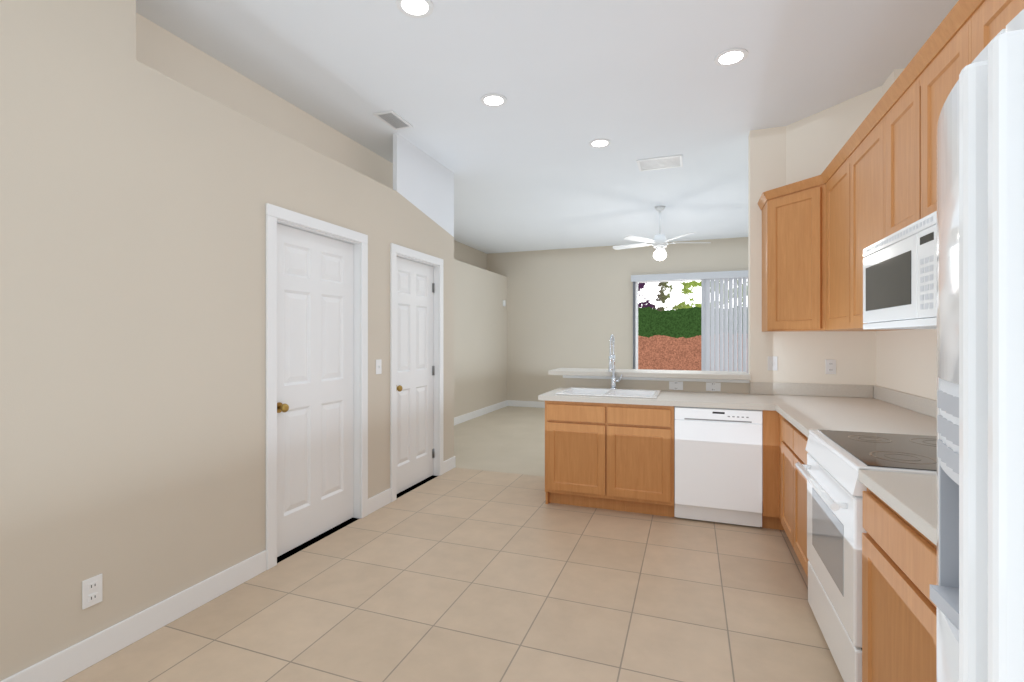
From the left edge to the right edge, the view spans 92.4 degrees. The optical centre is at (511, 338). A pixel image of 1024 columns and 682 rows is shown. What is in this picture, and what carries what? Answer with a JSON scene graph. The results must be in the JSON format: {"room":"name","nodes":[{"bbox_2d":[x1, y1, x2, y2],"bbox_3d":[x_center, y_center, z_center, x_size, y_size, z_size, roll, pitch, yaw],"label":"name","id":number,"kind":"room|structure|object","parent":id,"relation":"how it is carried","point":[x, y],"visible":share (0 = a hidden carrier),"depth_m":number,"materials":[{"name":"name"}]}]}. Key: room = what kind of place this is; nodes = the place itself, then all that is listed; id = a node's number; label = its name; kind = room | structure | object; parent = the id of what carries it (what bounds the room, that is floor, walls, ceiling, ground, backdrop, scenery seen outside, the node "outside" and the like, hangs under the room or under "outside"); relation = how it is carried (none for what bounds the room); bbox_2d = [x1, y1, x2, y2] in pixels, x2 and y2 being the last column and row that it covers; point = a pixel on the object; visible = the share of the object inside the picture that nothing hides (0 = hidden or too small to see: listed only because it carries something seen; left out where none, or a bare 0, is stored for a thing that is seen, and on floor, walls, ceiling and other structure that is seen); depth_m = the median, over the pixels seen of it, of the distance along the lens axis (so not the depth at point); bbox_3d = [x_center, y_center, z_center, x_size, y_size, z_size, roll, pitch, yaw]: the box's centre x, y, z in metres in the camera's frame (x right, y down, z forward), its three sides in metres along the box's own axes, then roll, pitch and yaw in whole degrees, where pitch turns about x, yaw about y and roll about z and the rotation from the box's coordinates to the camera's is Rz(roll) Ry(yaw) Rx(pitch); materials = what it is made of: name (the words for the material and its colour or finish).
{"room":"kitchen","nodes":[
{"label":"kitchen","id":0,"kind":"room"},
{"bbox_2d":[0,0,453,680],"bbox_3d":[-1.931,-0.195,2.354,0.600,3.070,6.104,0,0,20],"label":"wall","id":1,"kind":"structure","parent":0,"point":[148,170],"depth_m":2.21,"materials":[{"name":"paint"}]},
{"bbox_2d":[82,574,101,609],"bbox_3d":[-1.728,1.040,2.023,0.008,0.116,0.072,0,0,20],"label":"outlet","id":2,"kind":"object","parent":1,"relation":"attached to","point":[91,591],"visible":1,"depth_m":2.02,"materials":[{"name":"white plastic"}]},
{"bbox_2d":[0,550,266,681],"bbox_3d":[-2.056,1.281,1.113,0.013,0.118,3.686,0,0,20],"label":"baseboard","id":3,"kind":"structure","parent":1,"relation":"attached to","point":[70,661],"depth_m":2.17,"materials":[{"name":"white wood"}]},
{"bbox_2d":[277,223,353,556],"bbox_3d":[-1.303,0.313,3.302,0.107,2.038,0.785,0,0,20],"label":"door","id":4,"kind":"structure","parent":1,"relation":"in","point":[315,385],"depth_m":3.29,"materials":[{"name":"white wood"}]},
{"bbox_2d":[266,203,367,569],"bbox_3d":[-1.321,0.276,3.309,0.144,2.128,0.941,0,0,20],"label":"door frame","id":5,"kind":"structure","parent":1,"relation":"attached to","point":[275,215],"depth_m":3.20,"materials":[{"name":"white wood"}]},
{"bbox_2d":[376,359,381,373],"bbox_3d":[-1.049,0.220,3.877,0.015,0.116,0.072,0,0,20],"label":"light switch","id":6,"kind":"object","parent":1,"relation":"attached to","point":[378,366],"visible":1,"depth_m":3.87,"materials":[{"name":"white plastic"}]},
{"bbox_2d":[368,488,390,514],"bbox_3d":[-1.049,1.281,3.880,0.013,0.118,0.315,0,0,20],"label":"baseboard","id":7,"kind":"structure","parent":1,"relation":"attached to","point":[378,501],"depth_m":3.87,"materials":[{"name":"white"}]},
{"bbox_2d":[397,257,434,493],"bbox_3d":[-0.879,0.313,4.466,0.107,2.038,0.747,0,0,20],"label":"door","id":8,"kind":"structure","parent":1,"relation":"in","point":[415,367],"depth_m":4.49,"materials":[{"name":"white wood"}]},
{"bbox_2d":[390,243,442,501],"bbox_3d":[-0.898,0.276,4.470,0.144,2.128,0.896,0,0,20],"label":"door frame","id":9,"kind":"structure","parent":1,"relation":"attached to","point":[435,263],"depth_m":4.62,"materials":[{"name":"white wood"}]},
{"bbox_2d":[443,456,455,468],"bbox_3d":[-1.113,1.281,5.312,1.114,0.118,0.019,0,0,20],"label":"baseboard","id":10,"kind":"structure","parent":1,"relation":"attached to","point":[451,462],"depth_m":5.02,"materials":[{"name":"white"}]},
{"bbox_2d":[63,468,843,681],"bbox_3d":[0.070,1.365,1.624,3.660,0.050,6.100,0,0,20],"label":"floor","id":11,"kind":"structure","parent":0,"point":[460,575],"depth_m":2.46,"materials":[{"name":"beige tile"}]},
{"bbox_2d":[545,401,674,516],"bbox_3d":[0.846,0.918,4.113,0.992,0.844,0.708,0,0,20],"label":"base cabinet","id":12,"kind":"object","parent":11,"relation":"on","point":[617,457],"visible":0.94,"depth_m":3.78,"materials":[{"name":"brown wood"}]},
{"bbox_2d":[675,406,761,526],"bbox_3d":[1.580,0.915,3.817,0.584,0.826,0.646,0,0,20],"label":"dishwasher","id":13,"kind":"object","parent":11,"relation":"on","point":[718,464],"visible":1,"depth_m":3.52,"materials":[{"name":"white metal"}]},
{"bbox_2d":[763,410,769,521],"bbox_3d":[2.324,0.918,3.619,0.781,0.844,0.622,0,0,20],"label":"base cabinet","id":14,"kind":"object","parent":11,"relation":"on","point":[766,414],"depth_m":3.42,"materials":[{"name":"brown wood"}]},
{"bbox_2d":[770,411,808,576],"bbox_3d":[2.031,0.918,2.815,0.781,0.844,1.090,0,0,20],"label":"base cabinet","id":15,"kind":"object","parent":11,"relation":"on","point":[784,481],"depth_m":2.98,"materials":[{"name":"brown wood"}]},
{"bbox_2d":[538,387,899,410],"bbox_3d":[1.504,0.475,3.869,2.496,0.040,0.717,0,0,20],"label":"countertop","id":16,"kind":"structure","parent":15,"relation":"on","point":[665,398],"depth_m":3.69,"materials":[{"name":"laminate"}]},
{"bbox_2d":[556,387,660,398],"bbox_3d":[0.821,0.545,4.126,0.796,0.206,0.541,0,0,20],"label":"sink","id":17,"kind":"object","parent":16,"relation":"in","point":[609,392],"visible":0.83,"depth_m":4.23,"materials":[{"name":"white ceramic"}]},
{"bbox_2d":[608,334,622,388],"bbox_3d":[0.894,0.201,4.255,0.110,0.482,0.221,0,0,20],"label":"faucet","id":18,"kind":"object","parent":16,"relation":"on","point":[612,367],"visible":1,"depth_m":4.32,"materials":[{"name":"silver metal"}]},
{"bbox_2d":[770,403,936,436],"bbox_3d":[1.995,0.475,2.763,0.816,0.040,0.973,0,0,20],"label":"countertop","id":19,"kind":"structure","parent":15,"relation":"on","point":[804,416],"depth_m":2.81,"materials":[{"name":"laminate"}]},
{"bbox_2d":[795,429,936,681],"bbox_3d":[1.661,0.884,1.960,0.819,0.882,0.760,0,0,20],"label":"range","id":20,"kind":"object","parent":11,"relation":"on","point":[836,462],"visible":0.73,"depth_m":1.94,"materials":[{"name":"white metal"}]},
{"bbox_2d":[862,488,936,681],"bbox_3d":[1.474,0.918,1.284,0.782,0.844,0.630,0,0,20],"label":"base cabinet","id":21,"kind":"object","parent":11,"relation":"on","point":[899,606],"visible":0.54,"depth_m":1.43,"materials":[{"name":"brown wood"}]},
{"bbox_2d":[858,470,936,545],"bbox_3d":[1.472,0.475,1.285,0.788,0.040,0.631,0,0,20],"label":"countertop","id":22,"kind":"structure","parent":21,"relation":"on","point":[911,498],"depth_m":1.45,"materials":[{"name":"laminate"}]},
{"bbox_2d":[930,9,1023,681],"bbox_3d":[1.127,0.440,0.580,0.919,1.800,0.920,0,0,20],"label":"refrigerator","id":23,"kind":"object","parent":11,"relation":"on","point":[977,595],"visible":1,"depth_m":0.75,"materials":[{"name":"white metal"}]},
{"bbox_2d":[454,240,506,417],"bbox_3d":[-1.174,-0.195,7.767,0.620,3.070,4.586,0,0,20],"label":"wall","id":24,"kind":"structure","parent":0,"point":[480,340],"depth_m":8.58,"materials":[{"name":"paint"}]},
{"bbox_2d":[454,400,507,424],"bbox_3d":[-0.877,1.281,7.658,0.014,0.118,4.585,0,0,20],"label":"baseboard","id":25,"kind":"structure","parent":24,"relation":"attached to","point":[460,419],"depth_m":8.50,"materials":[{"name":"white"}]},
{"bbox_2d":[454,406,544,476],"bbox_3d":[2.265,1.365,6.588,7.890,0.050,4.730,0,0,20],"label":"floor","id":26,"kind":"structure","parent":0,"point":[508,439],"depth_m":6.35,"materials":[{"name":"beige carpet"}]},
{"bbox_2d":[136,0,958,253],"bbox_3d":[1.198,-1.780,3.656,7.890,0.100,10.970,0,0,20],"label":"ceiling","id":27,"kind":"structure","parent":0,"point":[531,169],"depth_m":3.31,"materials":[{"name":"paint"}]},
{"bbox_2d":[373,110,412,129],"bbox_3d":[-0.935,-1.725,3.879,0.170,0.008,0.300,0,0,20],"label":"ceiling vent","id":28,"kind":"object","parent":27,"relation":"in","point":[393,119],"visible":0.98,"depth_m":3.87,"materials":[{"name":"white metal"}]},
{"bbox_2d":[396,0,433,17],"bbox_3d":[-0.502,-1.726,2.543,0.190,0.006,0.190,0,0,20],"label":"recessed light","id":29,"kind":"object","parent":27,"relation":"in","point":[417,8],"visible":1,"depth_m":2.56,"materials":[{"name":"white"}]},
{"bbox_2d":[481,94,506,106],"bbox_3d":[-0.132,-1.726,3.555,0.190,0.006,0.190,0,0,20],"label":"recessed light","id":30,"kind":"object","parent":27,"relation":"in","point":[493,100],"visible":1,"depth_m":3.55,"materials":[{"name":"white"}]},
{"bbox_2d":[589,139,610,147],"bbox_3d":[0.776,-1.726,4.334,0.190,0.006,0.190,0,0,20],"label":"recessed light","id":31,"kind":"object","parent":27,"relation":"in","point":[598,143],"visible":1,"depth_m":4.34,"materials":[{"name":"white"}]},
{"bbox_2d":[636,155,682,170],"bbox_3d":[1.454,-1.725,4.827,0.420,0.008,0.320,0,0,20],"label":"ceiling vent","id":32,"kind":"object","parent":27,"relation":"in","point":[675,161],"visible":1,"depth_m":4.82,"materials":[{"name":"white metal"}]},
{"bbox_2d":[613,206,709,260],"bbox_3d":[1.950,-1.378,6.483,1.264,0.701,1.222,0,0,20],"label":"ceiling fan","id":33,"kind":"object","parent":27,"relation":"hanging from","point":[659,242],"visible":1,"depth_m":6.38,"materials":[{"name":"white metal"}]},
{"bbox_2d":[714,48,747,66],"bbox_3d":[1.343,-1.726,3.012,0.190,0.006,0.190,0,0,20],"label":"recessed light","id":34,"kind":"object","parent":27,"relation":"in","point":[730,57],"visible":1,"depth_m":3.01,"materials":[{"name":"white"}]},
{"bbox_2d":[487,237,747,401],"bbox_3d":[2.984,-0.195,8.768,7.750,3.070,0.140,0,0,20],"label":"wall","id":35,"kind":"structure","parent":0,"point":[570,308],"depth_m":9.33,"materials":[{"name":"paint"}]},
{"bbox_2d":[508,400,544,407],"bbox_3d":[1.054,1.281,9.387,2.400,0.118,0.016,0,0,20],"label":"baseboard","id":36,"kind":"structure","parent":35,"relation":"attached to","point":[536,404],"depth_m":9.66,"materials":[{"name":"white"}]},
{"bbox_2d":[631,270,747,372],"bbox_3d":[3.374,0.077,8.508,2.561,2.465,0.089,0,0,20],"label":"vertical blinds","id":37,"kind":"object","parent":35,"relation":"attached to","point":[714,321],"visible":0.48,"depth_m":8.44,"materials":[{"name":"grey plastic"}]},
{"bbox_2d":[637,278,742,368],"bbox_3d":[3.408,0.130,8.603,2.440,2.420,0.060,0,0,20],"label":"door frame","id":38,"kind":"structure","parent":35,"relation":"attached to","point":[637,304],"depth_m":8.98,"materials":[{"name":"white"}]},
{"bbox_2d":[565,126,875,500],"bbox_3d":[2.772,-0.195,3.854,4.788,3.070,0.120,0,0,20],"label":"wall","id":39,"kind":"structure","parent":0,"point":[803,356],"depth_m":4.03,"materials":[{"name":"paint"}]},
{"bbox_2d":[548,368,750,382],"bbox_3d":[1.217,0.329,4.495,1.709,0.072,0.460,0,0,20],"label":"bar","id":40,"kind":"object","parent":39,"relation":"on","point":[687,375],"visible":1,"depth_m":4.30,"materials":[{"name":"laminate"}]},
{"bbox_2d":[669,381,682,389],"bbox_3d":[1.428,0.406,4.274,0.116,0.076,0.008,0,0,20],"label":"outlet","id":41,"kind":"object","parent":39,"relation":"attached to","point":[675,385],"visible":1,"depth_m":4.27,"materials":[{"name":"white plastic"}]},
{"bbox_2d":[706,382,720,390],"bbox_3d":[1.710,0.406,4.172,0.116,0.076,0.008,0,0,20],"label":"outlet","id":42,"kind":"object","parent":39,"relation":"attached to","point":[712,386],"visible":1,"depth_m":4.17,"materials":[{"name":"white plastic"}]},
{"bbox_2d":[768,356,777,370],"bbox_3d":[2.132,0.200,4.015,0.072,0.116,0.015,0,0,20],"label":"light switch","id":43,"kind":"object","parent":39,"relation":"attached to","point":[772,362],"visible":1,"depth_m":4.01,"materials":[{"name":"white plastic"}]},
{"bbox_2d":[761,172,824,331],"bbox_3d":[2.315,-0.590,3.601,0.787,1.060,0.662,0,0,20],"label":"upper cabinet","id":44,"kind":"object","parent":39,"relation":"attached to","point":[793,215],"depth_m":3.54,"materials":[{"name":"brown wood"}]},
{"bbox_2d":[750,382,871,397],"bbox_3d":[2.368,0.405,3.926,0.840,0.099,0.019,0,0,20],"label":"backsplash","id":45,"kind":"structure","parent":39,"relation":"attached to","point":[772,388],"depth_m":3.91,"materials":[{"name":"laminate"}]},
{"bbox_2d":[825,359,835,373],"bbox_3d":[2.518,0.220,3.878,0.072,0.116,0.008,0,0,20],"label":"outlet","id":46,"kind":"object","parent":39,"relation":"attached to","point":[830,366],"visible":1,"depth_m":3.88,"materials":[{"name":"white plastic"}]},
{"bbox_2d":[786,68,904,184],"bbox_3d":[2.392,-1.432,3.551,0.612,0.594,0.709,0,0,20],"label":"wall","id":47,"kind":"structure","parent":0,"point":[815,143],"depth_m":3.71,"materials":[{"name":"paint"}]},
{"bbox_2d":[876,329,936,399],"bbox_3d":[1.860,-0.195,0.988,0.140,3.070,6.130,0,0,20],"label":"wall","id":48,"kind":"structure","parent":0,"point":[906,361],"depth_m":3.21,"materials":[{"name":"paint"}]},
{"bbox_2d":[825,104,914,330],"bbox_3d":[2.169,-0.590,2.740,0.473,1.060,1.124,0,0,20],"label":"upper cabinet","id":49,"kind":"object","parent":48,"relation":"attached to","point":[875,181],"depth_m":2.81,"materials":[{"name":"brown wood"}]},
{"bbox_2d":[872,385,936,417],"bbox_3d":[2.255,0.405,2.321,0.025,0.099,3.112,0,0,20],"label":"backsplash","id":50,"kind":"structure","parent":48,"relation":"attached to","point":[922,405],"depth_m":3.19,"materials":[{"name":"laminate"}]},
{"bbox_2d":[881,8,956,238],"bbox_3d":[1.859,-0.780,1.889,0.473,0.680,0.758,0,0,20],"label":"upper cabinet","id":51,"kind":"object","parent":48,"relation":"attached to","point":[911,109],"depth_m":2.00,"materials":[{"name":"brown wood"}]},
{"bbox_2d":[863,211,936,329],"bbox_3d":[1.816,-0.238,1.904,0.564,0.387,0.756,0,0,20],"label":"over-the-range microwave","id":52,"kind":"object","parent":51,"relation":"attached to","point":[899,279],"visible":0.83,"depth_m":1.91,"materials":[{"name":"white"}]},
{"bbox_2d":[957,0,1023,80],"bbox_3d":[1.620,-0.590,1.232,0.473,1.060,0.707,0,0,20],"label":"upper cabinet","id":53,"kind":"object","parent":48,"relation":"attached to","point":[978,21],"depth_m":1.57,"materials":[{"name":"brown wood"}]},
{"label":"outside","id":54,"kind":"structure","parent":0,"visible":0},
{"bbox_2d":[638,279,742,370],"bbox_3d":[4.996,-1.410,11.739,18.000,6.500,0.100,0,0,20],"label":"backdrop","id":55,"kind":"structure","parent":54,"point":[669,325],"depth_m":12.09,"materials":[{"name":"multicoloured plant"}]}
]}

